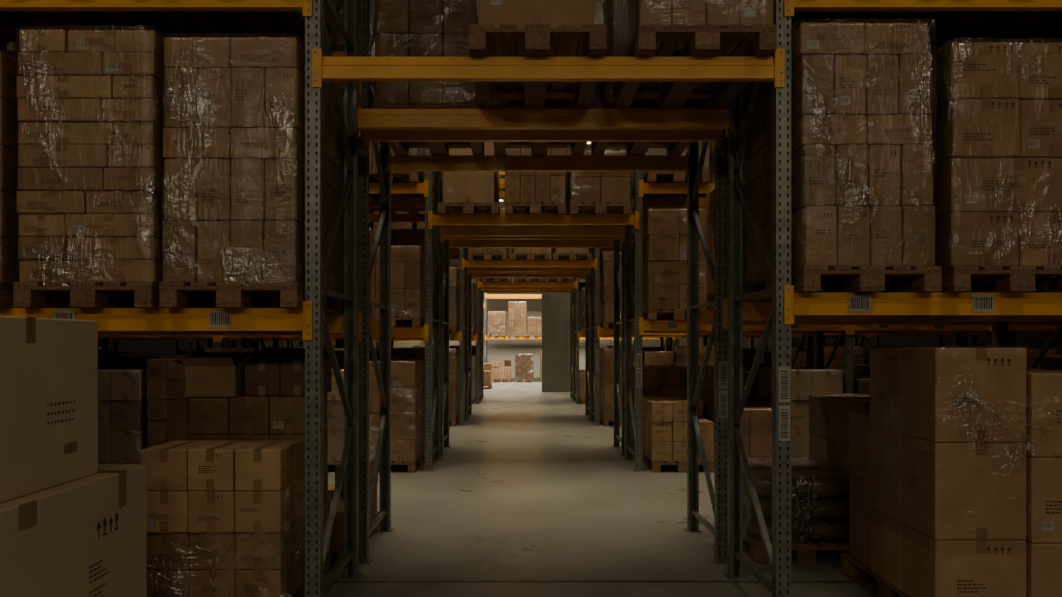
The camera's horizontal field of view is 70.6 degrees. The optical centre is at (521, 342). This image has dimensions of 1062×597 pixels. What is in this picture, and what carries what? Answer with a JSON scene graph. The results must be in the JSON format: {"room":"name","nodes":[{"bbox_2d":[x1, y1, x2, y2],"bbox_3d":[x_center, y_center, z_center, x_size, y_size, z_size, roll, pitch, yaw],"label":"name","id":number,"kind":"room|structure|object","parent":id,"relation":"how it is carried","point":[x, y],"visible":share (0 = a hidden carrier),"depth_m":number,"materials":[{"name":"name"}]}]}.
{"room":"warehouse","nodes":[
{"label":"warehouse","id":0,"kind":"room"},
{"bbox_2d":[98,340,250,353],"bbox_3d":[-13.100,-2.800,15.000,0.200,9.000,44.000,0,0,0],"label":"wall","id":1,"kind":"structure","parent":0,"point":[129,346],"depth_m":26.24,"materials":[{"name":"paint"}]},
{"bbox_2d":[374,6,620,190],"bbox_3d":[0.000,-7.350,15.000,26.000,0.100,44.000,0,0,0],"label":"ceiling","id":2,"kind":"structure","parent":0,"point":[588,147],"depth_m":28.43,"materials":[{"name":"metal"}]},
{"bbox_2d":[259,197,771,376],"bbox_3d":[0.000,-2.800,37.100,26.000,9.000,0.200,0,0,0],"label":"wall","id":3,"kind":"structure","parent":0,"point":[497,349],"depth_m":37.00,"materials":[{"name":"paint"}]},
{"bbox_2d":[324,377,875,596],"bbox_3d":[0.000,1.750,15.000,26.000,0.100,44.000,0,0,0],"label":"floor","id":4,"kind":"structure","parent":0,"point":[529,497],"depth_m":7.14,"materials":[{"name":"concrete"}]},
{"bbox_2d":[0,464,145,596],"bbox_3d":[-2.498,1.172,3.274,1.003,1.056,1.452,0,0,0],"label":"carton","id":5,"kind":"object","parent":4,"relation":"on","point":[86,536],"visible":0.98,"depth_m":3.40,"materials":[{"name":"cardboard"}]},
{"bbox_2d":[0,316,97,502],"bbox_3d":[-2.519,0.267,3.209,0.862,0.753,0.982,0,0,0],"label":"carton","id":6,"kind":"object","parent":5,"relation":"on","point":[49,366],"visible":1,"depth_m":3.29,"materials":[{"name":"cardboard"}]},
{"bbox_2d":[98,367,147,463],"bbox_3d":[-5.407,1.022,10.430,0.824,1.353,1.206,0,0,0],"label":"cartons","id":7,"kind":"object","parent":4,"relation":"on","point":[122,392],"visible":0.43,"depth_m":9.86,"materials":[{"name":"cardboard"}]},
{"bbox_2d":[120,354,162,355],"bbox_3d":[-8.214,0.967,15.919,0.867,1.463,1.238,0,0,0],"label":"cartons","id":8,"kind":"object","parent":4,"relation":"on","point":[122,354],"visible":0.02,"depth_m":16.12,"materials":[{"name":"cardboard"}]},
{"bbox_2d":[146,357,203,447],"bbox_3d":[-4.540,0.947,10.429,0.824,1.504,1.205,0,0,0],"label":"cartons","id":9,"kind":"object","parent":4,"relation":"on","point":[167,401],"visible":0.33,"depth_m":9.86,"materials":[{"name":"cardboard"}]},
{"bbox_2d":[180,350,204,353],"bbox_3d":[-9.114,0.947,21.409,0.824,1.504,1.205,0,0,0],"label":"cartons","id":10,"kind":"object","parent":4,"relation":"on","point":[182,351],"visible":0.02,"depth_m":20.83,"materials":[{"name":"cardboard"}]},
{"bbox_2d":[141,348,331,596],"bbox_3d":[-1.830,0.868,4.954,1.000,1.664,1.338,0,0,0],"label":"stack","id":11,"kind":"object","parent":4,"relation":"on","point":[225,501],"visible":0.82,"depth_m":4.41,"materials":[{"name":"cardboard"}]},
{"bbox_2d":[326,367,343,468],"bbox_3d":[-2.681,1.022,10.430,0.824,1.353,1.206,0,0,0],"label":"cartons","id":12,"kind":"object","parent":4,"relation":"on","point":[335,409],"visible":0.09,"depth_m":9.86,"materials":[{"name":"cardboard"}]},
{"bbox_2d":[328,456,378,564],"bbox_3d":[-1.720,1.368,6.340,0.800,0.662,1.200,0,0,0],"label":"wooden pallet","id":13,"kind":"object","parent":4,"relation":"on","point":[337,535],"visible":0.09,"depth_m":6.11,"materials":[{"name":"cardboard"}]},
{"bbox_2d":[334,349,379,350],"bbox_3d":[-3.496,0.904,15.921,0.824,1.589,1.209,0,0,0],"label":"cartons","id":14,"kind":"object","parent":4,"relation":"on","point":[334,349],"visible":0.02,"depth_m":15.35,"materials":[{"name":"cardboard"}]},
{"bbox_2d":[369,360,424,472],"bbox_3d":[-1.799,0.967,10.429,0.867,1.463,1.238,0,0,0],"label":"cartons","id":15,"kind":"object","parent":4,"relation":"on","point":[407,376],"visible":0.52,"depth_m":9.86,"materials":[{"name":"cardboard"}]},
{"bbox_2d":[391,347,433,456],"bbox_3d":[-1.738,0.883,11.780,0.828,1.633,1.200,0,0,0],"label":"cartons","id":16,"kind":"object","parent":4,"relation":"on","point":[408,353],"visible":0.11,"depth_m":11.22,"materials":[{"name":"cardboard"}]},
{"bbox_2d":[227,293,674,362],"bbox_3d":[-3.000,-1.300,33.125,19.670,6.000,1.090,0,0,0],"label":"rack","id":17,"kind":"object","parent":4,"relation":"on","point":[486,296],"visible":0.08,"depth_m":32.60,"materials":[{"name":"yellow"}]},
{"bbox_2d":[487,312,505,335],"bbox_3d":[-1.100,-0.838,33.149,0.828,1.074,1.209,0,0,0],"label":"pallet","id":18,"kind":"object","parent":17,"relation":"on","point":[496,320],"visible":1,"depth_m":32.58,"materials":[{"name":"cardboard"}]},
{"bbox_2d":[508,301,526,335],"bbox_3d":[-0.201,-1.053,33.149,0.824,1.504,1.205,0,0,0],"label":"cartons","id":19,"kind":"object","parent":17,"relation":"on","point":[514,317],"visible":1,"depth_m":32.58,"materials":[{"name":"cardboard"}]},
{"bbox_2d":[527,317,541,335],"bbox_3d":[0.620,-0.718,33.149,0.824,0.834,1.205,0,0,0],"label":"cartons","id":20,"kind":"object","parent":17,"relation":"on","point":[534,324],"visible":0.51,"depth_m":32.58,"materials":[{"name":"cardboard"}]},
{"bbox_2d":[449,349,459,425],"bbox_3d":[-1.751,0.904,15.921,0.824,1.589,1.209,0,0,0],"label":"cartons","id":21,"kind":"object","parent":4,"relation":"on","point":[454,354],"visible":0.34,"depth_m":15.35,"materials":[{"name":"cardboard"}]},
{"bbox_2d":[450,345,475,382],"bbox_3d":[-1.750,0.883,22.760,0.828,1.633,1.200,0,0,0],"label":"cartons","id":22,"kind":"object","parent":4,"relation":"on","point":[456,346],"visible":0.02,"depth_m":22.19,"materials":[{"name":"cardboard"}]},
{"bbox_2d":[472,355,475,403],"bbox_3d":[-1.752,1.022,21.410,0.824,1.353,1.206,0,0,0],"label":"cartons","id":23,"kind":"object","parent":4,"relation":"on","point":[473,356],"visible":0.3,"depth_m":21.14,"materials":[{"name":"cardboard"}]},
{"bbox_2d":[484,363,491,388],"bbox_3d":[-1.552,1.238,28.300,0.819,0.923,1.201,0,0,0],"label":"wooden pallet","id":24,"kind":"object","parent":4,"relation":"on","point":[487,366],"visible":0.41,"depth_m":27.73,"materials":[{"name":"cardboard"}]},
{"bbox_2d":[492,360,510,381],"bbox_3d":[-0.902,1.238,33.100,0.819,0.923,1.201,0,0,0],"label":"wooden pallet","id":25,"kind":"object","parent":4,"relation":"on","point":[501,369],"visible":0.94,"depth_m":32.52,"materials":[{"name":"cardboard"}]},
{"bbox_2d":[515,353,533,381],"bbox_3d":[0.101,1.082,33.100,0.816,1.233,1.207,0,0,0],"label":"carton","id":26,"kind":"object","parent":4,"relation":"on","point":[524,369],"visible":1,"depth_m":32.53,"materials":[{"name":"brown cardboard"}]},
{"bbox_2d":[176,267,878,403],"bbox_3d":[0.155,-1.300,21.435,19.670,6.000,1.090,0,0,0],"label":"rack","id":27,"kind":"object","parent":4,"relation":"on","point":[480,286],"visible":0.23,"depth_m":20.92,"materials":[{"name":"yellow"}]},
{"bbox_2d":[482,253,511,281],"bbox_3d":[-0.705,-2.247,21.410,0.800,1.093,1.200,0,0,0],"label":"carton","id":28,"kind":"object","parent":27,"relation":"on","point":[484,279],"visible":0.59,"depth_m":20.81,"materials":[{"name":"cardboard"}]},
{"bbox_2d":[514,277,542,281],"bbox_3d":[0.175,-2.247,21.410,0.800,1.093,1.200,0,0,0],"label":"carton","id":29,"kind":"object","parent":27,"relation":"on","point":[516,279],"visible":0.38,"depth_m":20.81,"materials":[{"name":"cardboard"}]},
{"bbox_2d":[544,248,573,281],"bbox_3d":[1.035,-2.247,21.410,0.800,1.093,1.200,0,0,0],"label":"carton","id":30,"kind":"object","parent":27,"relation":"on","point":[546,279],"visible":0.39,"depth_m":20.88,"materials":[{"name":"cardboard"}]},
{"bbox_2d":[579,288,584,331],"bbox_3d":[2.059,-0.918,21.410,0.816,1.233,1.207,0,0,0],"label":"carton","id":31,"kind":"object","parent":27,"relation":"on","point":[582,291],"visible":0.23,"depth_m":20.84,"materials":[{"name":"brown cardboard"}]},
{"bbox_2d":[197,277,857,399],"bbox_3d":[0.155,-1.300,22.785,19.670,6.000,1.090,0,0,0],"label":"rack","id":32,"kind":"object","parent":4,"relation":"on","point":[293,343],"visible":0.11,"depth_m":23.26,"materials":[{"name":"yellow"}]},
{"bbox_2d":[449,260,459,266],"bbox_3d":[-1.762,-2.798,22.760,0.824,1.353,1.206,0,0,0],"label":"cartons","id":33,"kind":"object","parent":32,"relation":"on","point":[452,263],"visible":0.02,"depth_m":22.18,"materials":[{"name":"cardboard"}]},
{"bbox_2d":[509,248,511,279],"bbox_3d":[-0.705,-2.372,22.760,0.800,1.343,1.200,0,0,0],"label":"carton","id":34,"kind":"object","parent":32,"relation":"on","point":[510,249],"visible":0.04,"depth_m":22.19,"materials":[{"name":"cardboard"}]},
{"bbox_2d":[579,282,584,290],"bbox_3d":[2.083,-1.053,22.759,0.824,1.504,1.205,0,0,0],"label":"cartons","id":35,"kind":"object","parent":32,"relation":"on","point":[581,284],"visible":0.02,"depth_m":22.18,"materials":[{"name":"cardboard"}]},
{"bbox_2d":[0,0,1061,596],"bbox_3d":[0.155,-1.300,4.965,19.670,6.000,1.090,0,0,0],"label":"rack","id":36,"kind":"object","parent":4,"relation":"on","point":[322,64],"visible":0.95,"depth_m":4.45,"materials":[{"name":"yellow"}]},
{"bbox_2d":[0,11,97,50],"bbox_3d":[-3.502,-2.916,4.941,0.824,1.589,1.209,0,0,0],"label":"pallet","id":37,"kind":"object","parent":36,"relation":"on","point":[11,22],"visible":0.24,"depth_m":5.12,"materials":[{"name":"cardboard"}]},
{"bbox_2d":[0,52,111,307],"bbox_3d":[-3.431,-0.960,4.939,0.824,1.504,1.205,0,0,0],"label":"cartons","id":38,"kind":"object","parent":36,"relation":"on","point":[9,261],"visible":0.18,"depth_m":4.44,"materials":[{"name":"cardboard"}]},
{"bbox_2d":[13,29,198,307],"bbox_3d":[-2.546,-1.024,4.940,0.828,1.633,1.200,0,0,0],"label":"cartons","id":39,"kind":"object","parent":36,"relation":"on","point":[91,159],"visible":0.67,"depth_m":4.37,"materials":[{"name":"cardboard"}]},
{"bbox_2d":[48,11,208,38],"bbox_3d":[-2.635,-2.658,4.939,0.828,1.074,1.209,0,0,0],"label":"pallet","id":40,"kind":"object","parent":36,"relation":"on","point":[164,23],"visible":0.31,"depth_m":5.07,"materials":[{"name":"wood"}]},
{"bbox_2d":[159,37,343,313],"bbox_3d":[-1.700,-1.002,4.941,0.824,1.589,1.209,0,0,0],"label":"cartons","id":41,"kind":"object","parent":36,"relation":"on","point":[233,184],"visible":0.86,"depth_m":4.37,"materials":[{"name":"cardboard"}]},
{"bbox_2d":[183,0,336,50],"bbox_3d":[-1.768,-2.798,4.940,0.824,1.353,1.206,0,0,0],"label":"pallet","id":42,"kind":"object","parent":36,"relation":"on","point":[230,24],"visible":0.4,"depth_m":5.18,"materials":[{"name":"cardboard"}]},
{"bbox_2d":[468,0,606,108],"bbox_3d":[0.090,-2.247,4.940,0.800,1.093,1.200,0,0,0],"label":"pallet","id":43,"kind":"object","parent":36,"relation":"on","point":[505,28],"visible":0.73,"depth_m":4.41,"materials":[{"name":"cardboard"}]},
{"bbox_2d":[613,0,776,108],"bbox_3d":[1.075,-2.238,4.939,0.828,1.074,1.209,0,0,0],"label":"pallet","id":44,"kind":"object","parent":36,"relation":"on","point":[643,28],"visible":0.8,"depth_m":4.41,"materials":[{"name":"cardboard"}]},
{"bbox_2d":[743,19,941,301],"bbox_3d":[2.011,-1.091,4.940,0.838,1.579,1.205,0,0,0],"label":"cartons","id":45,"kind":"object","parent":36,"relation":"on","point":[864,97],"visible":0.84,"depth_m":4.37,"materials":[{"name":"cardboard"}]},
{"bbox_2d":[791,11,908,33],"bbox_3d":[2.077,-2.873,4.939,0.824,1.504,1.205,0,0,0],"label":"cartons","id":46,"kind":"object","parent":36,"relation":"on","point":[799,17],"visible":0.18,"depth_m":5.00,"materials":[{"name":"cardboard"}]},
{"bbox_2d":[876,11,1046,50],"bbox_3d":[2.961,-2.798,4.940,0.824,1.353,1.206,0,0,0],"label":"cartons","id":47,"kind":"object","parent":36,"relation":"on","point":[950,25],"visible":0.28,"depth_m":5.12,"materials":[{"name":"cardboard"}]},
{"bbox_2d":[896,38,1061,291],"bbox_3d":[2.901,-1.033,4.939,0.867,1.463,1.238,0,0,0],"label":"cartons","id":48,"kind":"object","parent":36,"relation":"on","point":[997,183],"visible":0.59,"depth_m":4.37,"materials":[{"name":"cardboard"}]},
{"bbox_2d":[989,11,1061,42],"bbox_3d":[3.805,-2.798,4.940,0.824,1.353,1.206,0,0,0],"label":"cartons","id":49,"kind":"object","parent":36,"relation":"on","point":[1046,28],"visible":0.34,"depth_m":5.26,"materials":[{"name":"cardboard"}]},
{"bbox_2d":[99,185,967,418],"bbox_3d":[0.155,-1.300,17.295,19.670,6.000,1.090,0,0,0],"label":"rack","id":50,"kind":"object","parent":4,"relation":"on","point":[452,256],"visible":0.07,"depth_m":17.75,"materials":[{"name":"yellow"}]},
{"bbox_2d":[7,0,1061,563],"bbox_3d":[0.155,-1.300,6.315,19.670,6.000,1.090,0,0,0],"label":"rack","id":51,"kind":"object","parent":4,"relation":"on","point":[387,163],"visible":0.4,"depth_m":6.14,"materials":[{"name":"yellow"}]},
{"bbox_2d":[12,42,15,50],"bbox_3d":[-4.528,-2.916,6.291,0.824,1.589,1.209,0,0,0],"label":"cartons","id":52,"kind":"object","parent":51,"relation":"on","point":[13,43],"visible":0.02,"depth_m":6.11,"materials":[{"name":"cardboard"}]},
{"bbox_2d":[300,0,374,105],"bbox_3d":[-1.742,-2.873,6.289,0.824,1.504,1.205,0,0,0],"label":"cartons","id":53,"kind":"object","parent":51,"relation":"on","point":[339,4],"visible":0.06,"depth_m":6.62,"materials":[{"name":"cardboard"}]},
{"bbox_2d":[327,229,372,319],"bbox_3d":[-1.769,-0.625,6.289,0.824,0.834,1.205,0,0,0],"label":"cartons","id":54,"kind":"object","parent":51,"relation":"on","point":[370,231],"visible":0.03,"depth_m":6.81,"materials":[{"name":"cardboard"}]},
{"bbox_2d":[372,0,484,154],"bbox_3d":[-0.746,-2.453,6.339,0.824,1.504,1.205,0,0,0],"label":"cartons","id":55,"kind":"object","parent":51,"relation":"on","point":[402,28],"visible":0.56,"depth_m":5.77,"materials":[{"name":"cardboard"}]},
{"bbox_2d":[493,16,594,154],"bbox_3d":[0.155,-2.118,6.339,0.824,0.834,1.205,0,0,0],"label":"cartons","id":56,"kind":"object","parent":51,"relation":"on","point":[537,148],"visible":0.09,"depth_m":6.43,"materials":[{"name":"cardboard"}]},
{"bbox_2d":[590,0,707,154],"bbox_3d":[1.036,-2.433,6.339,0.867,1.463,1.238,0,0,0],"label":"cartons","id":57,"kind":"object","parent":51,"relation":"on","point":[604,10],"visible":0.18,"depth_m":5.95,"materials":[{"name":"cardboard"}]},
{"bbox_2d":[704,165,771,309],"bbox_3d":[2.076,-0.838,6.289,0.828,1.074,1.209,0,0,0],"label":"pallet","id":58,"kind":"object","parent":51,"relation":"on","point":[709,296],"visible":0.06,"depth_m":6.67,"materials":[{"name":"cardboard"}]},
{"bbox_2d":[540,351,541,381],"bbox_3d":[1.200,1.028,33.100,0.800,1.343,1.200,0,0,0],"label":"carton","id":59,"kind":"object","parent":4,"relation":"on","point":[540,351],"visible":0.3,"depth_m":32.53,"materials":[{"name":"cardboard"}]},
{"bbox_2d":[98,172,989,425],"bbox_3d":[0.155,-1.300,15.945,19.670,6.000,1.090,0,0,0],"label":"rack","id":60,"kind":"object","parent":4,"relation":"on","point":[592,266],"visible":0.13,"depth_m":15.42,"materials":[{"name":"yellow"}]},
{"bbox_2d":[369,196,373,239],"bbox_3d":[-3.535,-2.873,15.919,0.824,1.504,1.205,0,0,0],"label":"cartons","id":61,"kind":"object","parent":60,"relation":"on","point":[370,223],"visible":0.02,"depth_m":15.63,"materials":[{"name":"cardboard"}]},
{"bbox_2d":[373,212,416,239],"bbox_3d":[-2.652,-2.658,15.919,0.828,1.074,1.209,0,0,0],"label":"pallet","id":62,"kind":"object","parent":60,"relation":"on","point":[394,225],"visible":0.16,"depth_m":15.35,"materials":[{"name":"cardboard"}]},
{"bbox_2d":[417,212,432,229],"bbox_3d":[-1.760,-2.658,15.919,0.828,1.074,1.209,0,0,0],"label":"pallet","id":63,"kind":"object","parent":60,"relation":"on","point":[420,225],"visible":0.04,"depth_m":15.35,"materials":[{"name":"cardboard"}]},
{"bbox_2d":[449,267,459,332],"bbox_3d":[-1.751,-0.885,15.920,0.824,1.353,1.206,0,0,0],"label":"cartons","id":64,"kind":"object","parent":60,"relation":"on","point":[454,274],"visible":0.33,"depth_m":15.35,"materials":[{"name":"cardboard"}]},
{"bbox_2d":[468,208,507,259],"bbox_3d":[-0.705,-2.238,15.919,0.828,1.074,1.209,0,0,0],"label":"pallet","id":65,"kind":"object","parent":60,"relation":"on","point":[473,253],"visible":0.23,"depth_m":15.35,"materials":[{"name":"cardboard"}]},
{"bbox_2d":[511,248,549,259],"bbox_3d":[0.175,-2.247,15.920,0.800,1.093,1.200,0,0,0],"label":"carton","id":66,"kind":"object","parent":60,"relation":"on","point":[519,253],"visible":0.37,"depth_m":15.39,"materials":[{"name":"cardboard"}]},
{"bbox_2d":[551,248,591,259],"bbox_3d":[1.035,-2.247,15.920,0.800,1.093,1.200,0,0,0],"label":"carton","id":67,"kind":"object","parent":60,"relation":"on","point":[559,253],"visible":0.37,"depth_m":15.39,"materials":[{"name":"cardboard"}]},
{"bbox_2d":[600,252,620,327],"bbox_3d":[2.050,-1.091,15.920,0.838,1.579,1.205,0,0,0],"label":"cartons","id":68,"kind":"object","parent":60,"relation":"on","point":[606,258],"visible":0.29,"depth_m":15.35,"materials":[{"name":"cardboard"}]},
{"bbox_2d":[632,212,634,239],"bbox_3d":[2.061,-2.873,15.919,0.824,1.504,1.205,0,0,0],"label":"cartons","id":69,"kind":"object","parent":60,"relation":"on","point":[633,236],"visible":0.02,"depth_m":15.36,"materials":[{"name":"cardboard"}]},
{"bbox_2d":[542,277,569,391],"bbox_3d":[1.210,-0.600,26.030,1.120,4.600,0.120,0,0,0],"label":"pillar","id":70,"kind":"structure","parent":4,"relation":"on","point":[555,306],"depth_m":25.97,"materials":[{"name":"grey concrete"}]},
{"bbox_2d":[98,148,1052,455],"bbox_3d":[0.155,-1.300,11.805,19.670,6.000,1.090,0,0,0],"label":"rack","id":71,"kind":"object","parent":4,"relation":"on","point":[446,242],"visible":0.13,"depth_m":12.25,"materials":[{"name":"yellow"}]},
{"bbox_2d":[379,229,433,328],"bbox_3d":[-1.738,-0.960,11.779,0.824,1.504,1.205,0,0,0],"label":"cartons","id":72,"kind":"object","parent":71,"relation":"on","point":[403,237],"visible":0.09,"depth_m":11.21,"materials":[{"name":"cardboard"}]},
{"bbox_2d":[391,172,433,213],"bbox_3d":[-1.773,-2.916,11.781,0.824,1.589,1.209,0,0,0],"label":"cartons","id":73,"kind":"object","parent":71,"relation":"on","point":[392,195],"visible":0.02,"depth_m":11.62,"materials":[{"name":"cardboard"}]},
{"bbox_2d":[454,172,502,225],"bbox_3d":[-0.705,-2.247,11.780,0.800,1.093,1.200,0,0,0],"label":"carton","id":74,"kind":"object","parent":71,"relation":"on","point":[498,173],"visible":0.11,"depth_m":11.78,"materials":[{"name":"cardboard"}]},
{"bbox_2d":[513,172,553,225],"bbox_3d":[0.175,-2.247,11.780,0.800,1.093,1.200,0,0,0],"label":"carton","id":75,"kind":"object","parent":71,"relation":"on","point":[520,172],"visible":0.02,"depth_m":11.64,"materials":[{"name":"cardboard"}]},
{"bbox_2d":[562,174,612,225],"bbox_3d":[1.035,-2.118,11.779,0.824,0.834,1.205,0,0,0],"label":"cartons","id":76,"kind":"object","parent":71,"relation":"on","point":[565,174],"visible":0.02,"depth_m":11.64,"materials":[{"name":"cardboard"}]},
{"bbox_2d":[632,172,682,213],"bbox_3d":[2.061,-2.916,11.781,0.824,1.589,1.209,0,0,0],"label":"cartons","id":77,"kind":"object","parent":71,"relation":"on","point":[633,173],"visible":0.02,"depth_m":11.26,"materials":[{"name":"cardboard"}]},
{"bbox_2d":[699,142,744,197],"bbox_3d":[2.943,-2.873,11.779,0.824,1.504,1.205,0,0,0],"label":"cartons","id":78,"kind":"object","parent":71,"relation":"on","point":[711,147],"visible":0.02,"depth_m":11.21,"materials":[{"name":"cardboard"}]},
{"bbox_2d":[98,148,1061,471],"bbox_3d":[0.155,-1.300,10.455,19.670,6.000,1.090,0,0,0],"label":"rack","id":79,"kind":"object","parent":4,"relation":"on","point":[433,220],"visible":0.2,"depth_m":9.94,"materials":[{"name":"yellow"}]},
{"bbox_2d":[369,142,424,197],"bbox_3d":[-1.773,-2.916,10.431,0.824,1.589,1.209,0,0,0],"label":"cartons","id":80,"kind":"object","parent":79,"relation":"on","point":[398,177],"visible":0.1,"depth_m":9.92,"materials":[{"name":"cardboard"}]},
{"bbox_2d":[371,245,424,326],"bbox_3d":[-1.737,-0.745,10.429,0.828,1.074,1.209,0,0,0],"label":"pallet","id":81,"kind":"object","parent":79,"relation":"on","point":[407,263],"visible":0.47,"depth_m":9.86,"materials":[{"name":"cardboard"}]},
{"bbox_2d":[438,142,500,225],"bbox_3d":[-0.705,-2.247,10.430,0.800,1.093,1.200,0,0,0],"label":"carton","id":82,"kind":"object","parent":79,"relation":"on","point":[464,193],"visible":0.46,"depth_m":9.90,"materials":[{"name":"cardboard"}]},
{"bbox_2d":[505,148,565,225],"bbox_3d":[0.175,-2.238,10.429,0.828,1.074,1.209,0,0,0],"label":"pallet","id":83,"kind":"object","parent":79,"relation":"on","point":[530,193],"visible":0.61,"depth_m":9.86,"materials":[{"name":"cardboard"}]},
{"bbox_2d":[565,151,630,225],"bbox_3d":[1.035,-2.118,10.429,0.824,0.834,1.205,0,0,0],"label":"cartons","id":84,"kind":"object","parent":79,"relation":"on","point":[587,193],"visible":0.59,"depth_m":9.86,"materials":[{"name":"cardboard"}]},
{"bbox_2d":[642,209,707,319],"bbox_3d":[2.066,-1.033,10.429,0.867,1.463,1.238,0,0,0],"label":"cartons","id":85,"kind":"object","parent":79,"relation":"on","point":[664,232],"visible":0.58,"depth_m":9.86,"materials":[{"name":"cardboard"}]},
{"bbox_2d":[642,142,709,197],"bbox_3d":[2.064,-2.798,10.430,0.824,1.353,1.206,0,0,0],"label":"cartons","id":86,"kind":"object","parent":79,"relation":"on","point":[648,177],"visible":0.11,"depth_m":9.86,"materials":[{"name":"cardboard"}]},
{"bbox_2d":[579,370,584,403],"bbox_3d":[2.056,1.238,21.410,0.819,0.923,1.201,0,0,0],"label":"wooden pallet","id":87,"kind":"object","parent":4,"relation":"on","point":[581,372],"visible":0.29,"depth_m":20.84,"materials":[{"name":"cardboard"}]},
{"bbox_2d":[600,349,634,425],"bbox_3d":[2.068,0.904,15.921,0.824,1.589,1.209,0,0,0],"label":"cartons","id":88,"kind":"object","parent":4,"relation":"on","point":[606,355],"visible":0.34,"depth_m":15.35,"materials":[{"name":"cardboard"}]},
{"bbox_2d":[642,347,663,351],"bbox_3d":[3.826,0.904,22.761,0.824,1.589,1.209,0,0,0],"label":"cartons","id":89,"kind":"object","parent":4,"relation":"on","point":[654,349],"visible":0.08,"depth_m":22.19,"materials":[{"name":"cardboard"}]},
{"bbox_2d":[632,365,685,456],"bbox_3d":[2.068,1.028,11.780,0.800,1.343,1.200,0,0,0],"label":"carton","id":90,"kind":"object","parent":4,"relation":"on","point":[657,380],"visible":0.15,"depth_m":11.21,"materials":[{"name":"cardboard"}]},
{"bbox_2d":[642,351,672,364],"bbox_3d":[3.809,0.967,21.409,0.867,1.463,1.238,0,0,0],"label":"cartons","id":91,"kind":"object","parent":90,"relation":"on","point":[648,357],"visible":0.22,"depth_m":20.84,"materials":[{"name":"cardboard"}]},
{"bbox_2d":[642,396,713,472],"bbox_3d":[2.118,1.238,10.430,0.819,0.923,1.201,0,0,0],"label":"wooden pallet","id":92,"kind":"object","parent":4,"relation":"on","point":[664,418],"visible":0.66,"depth_m":9.86,"materials":[{"name":"cardboard"}]},
{"bbox_2d":[677,347,713,364],"bbox_3d":[3.812,0.883,15.920,0.828,1.633,1.200,0,0,0],"label":"cartons","id":93,"kind":"object","parent":4,"relation":"on","point":[682,351],"visible":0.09,"depth_m":15.39,"materials":[{"name":"cardboard"}]},
{"bbox_2d":[677,365,745,402],"bbox_3d":[2.946,1.022,11.780,0.824,1.353,1.206,0,0,0],"label":"cartons","id":94,"kind":"object","parent":4,"relation":"on","point":[706,393],"visible":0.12,"depth_m":11.21,"materials":[{"name":"cardboard"}]},
{"bbox_2d":[702,403,771,461],"bbox_3d":[3.000,1.282,10.429,0.824,0.834,1.205,0,0,0],"label":"cartons","id":95,"kind":"object","parent":4,"relation":"on","point":[757,419],"visible":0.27,"depth_m":9.86,"materials":[{"name":"cardboard"}]},
{"bbox_2d":[764,352,814,367],"bbox_3d":[5.717,0.947,15.919,0.824,1.504,1.205,0,0,0],"label":"cartons","id":96,"kind":"object","parent":4,"relation":"on","point":[800,361],"visible":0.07,"depth_m":15.35,"materials":[{"name":"cardboard"}]},
{"bbox_2d":[743,458,849,562],"bbox_3d":[2.202,1.373,6.393,0.876,0.652,1.233,0,0,0],"label":"sacks","id":97,"kind":"object","parent":4,"relation":"on","point":[820,507],"visible":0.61,"depth_m":5.84,"materials":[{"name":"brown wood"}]},
{"bbox_2d":[791,347,804,351],"bbox_3d":[8.511,0.904,22.761,0.824,1.589,1.209,0,0,0],"label":"cartons","id":98,"kind":"object","parent":4,"relation":"on","point":[793,349],"visible":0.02,"depth_m":22.27,"materials":[{"name":"cardboard"}]},
{"bbox_2d":[755,367,842,461],"bbox_3d":[3.819,1.022,10.430,0.824,1.353,1.206,0,0,0],"label":"cartons","id":99,"kind":"object","parent":4,"relation":"on","point":[805,381],"visible":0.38,"depth_m":9.86,"materials":[{"name":"cardboard"}]},
{"bbox_2d":[805,346,863,375],"bbox_3d":[6.603,0.883,15.920,0.828,1.633,1.200,0,0,0],"label":"cartons","id":100,"kind":"object","parent":4,"relation":"on","point":[837,363],"visible":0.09,"depth_m":15.35,"materials":[{"name":"cardboard"}]},
{"bbox_2d":[807,393,869,538],"bbox_3d":[3.031,1.082,6.340,0.816,1.233,1.207,0,0,0],"label":"carton","id":101,"kind":"object","parent":4,"relation":"on","point":[828,420],"visible":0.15,"depth_m":6.43,"materials":[{"name":"brown cardboard"}]},
{"bbox_2d":[843,376,869,394],"bbox_3d":[4.836,1.082,10.430,0.816,1.233,1.207,0,0,0],"label":"carton","id":102,"kind":"object","parent":4,"relation":"on","point":[861,384],"visible":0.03,"depth_m":9.88,"materials":[{"name":"brown cardboard"}]},
{"bbox_2d":[853,365,869,375],"bbox_3d":[5.742,1.028,11.780,0.800,1.343,1.200,0,0,0],"label":"carton","id":103,"kind":"object","parent":4,"relation":"on","point":[858,370],"visible":0.03,"depth_m":11.87,"materials":[{"name":"cardboard"}]},
{"bbox_2d":[841,345,1061,596],"bbox_3d":[2.896,0.859,4.838,1.108,1.683,1.415,0,0,0],"label":"cartons","id":104,"kind":"object","parent":4,"relation":"on","point":[956,454],"visible":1,"depth_m":4.30,"materials":[{"name":"cardboard"}]},
{"bbox_2d":[1027,348,1056,356],"bbox_3d":[6.634,0.883,10.430,0.828,1.633,1.200,0,0,0],"label":"cartons","id":105,"kind":"object","parent":4,"relation":"on","point":[1031,352],"visible":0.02,"depth_m":9.87,"materials":[{"name":"cardboard"}]},
{"bbox_2d":[1027,357,1061,369],"bbox_3d":[4.873,0.904,6.291,0.824,1.589,1.209,0,0,0],"label":"cartons","id":106,"kind":"object","parent":4,"relation":"on","point":[1049,363],"visible":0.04,"depth_m":6.39,"materials":[{"name":"cardboard"}]},
{"bbox_2d":[791,333,1052,348],"bbox_3d":[13.100,-2.800,15.000,0.200,9.000,44.000,0,0,0],"label":"wall","id":107,"kind":"structure","parent":0,"point":[1022,340],"depth_m":23.89,"materials":[{"name":"paint"}]}
]}

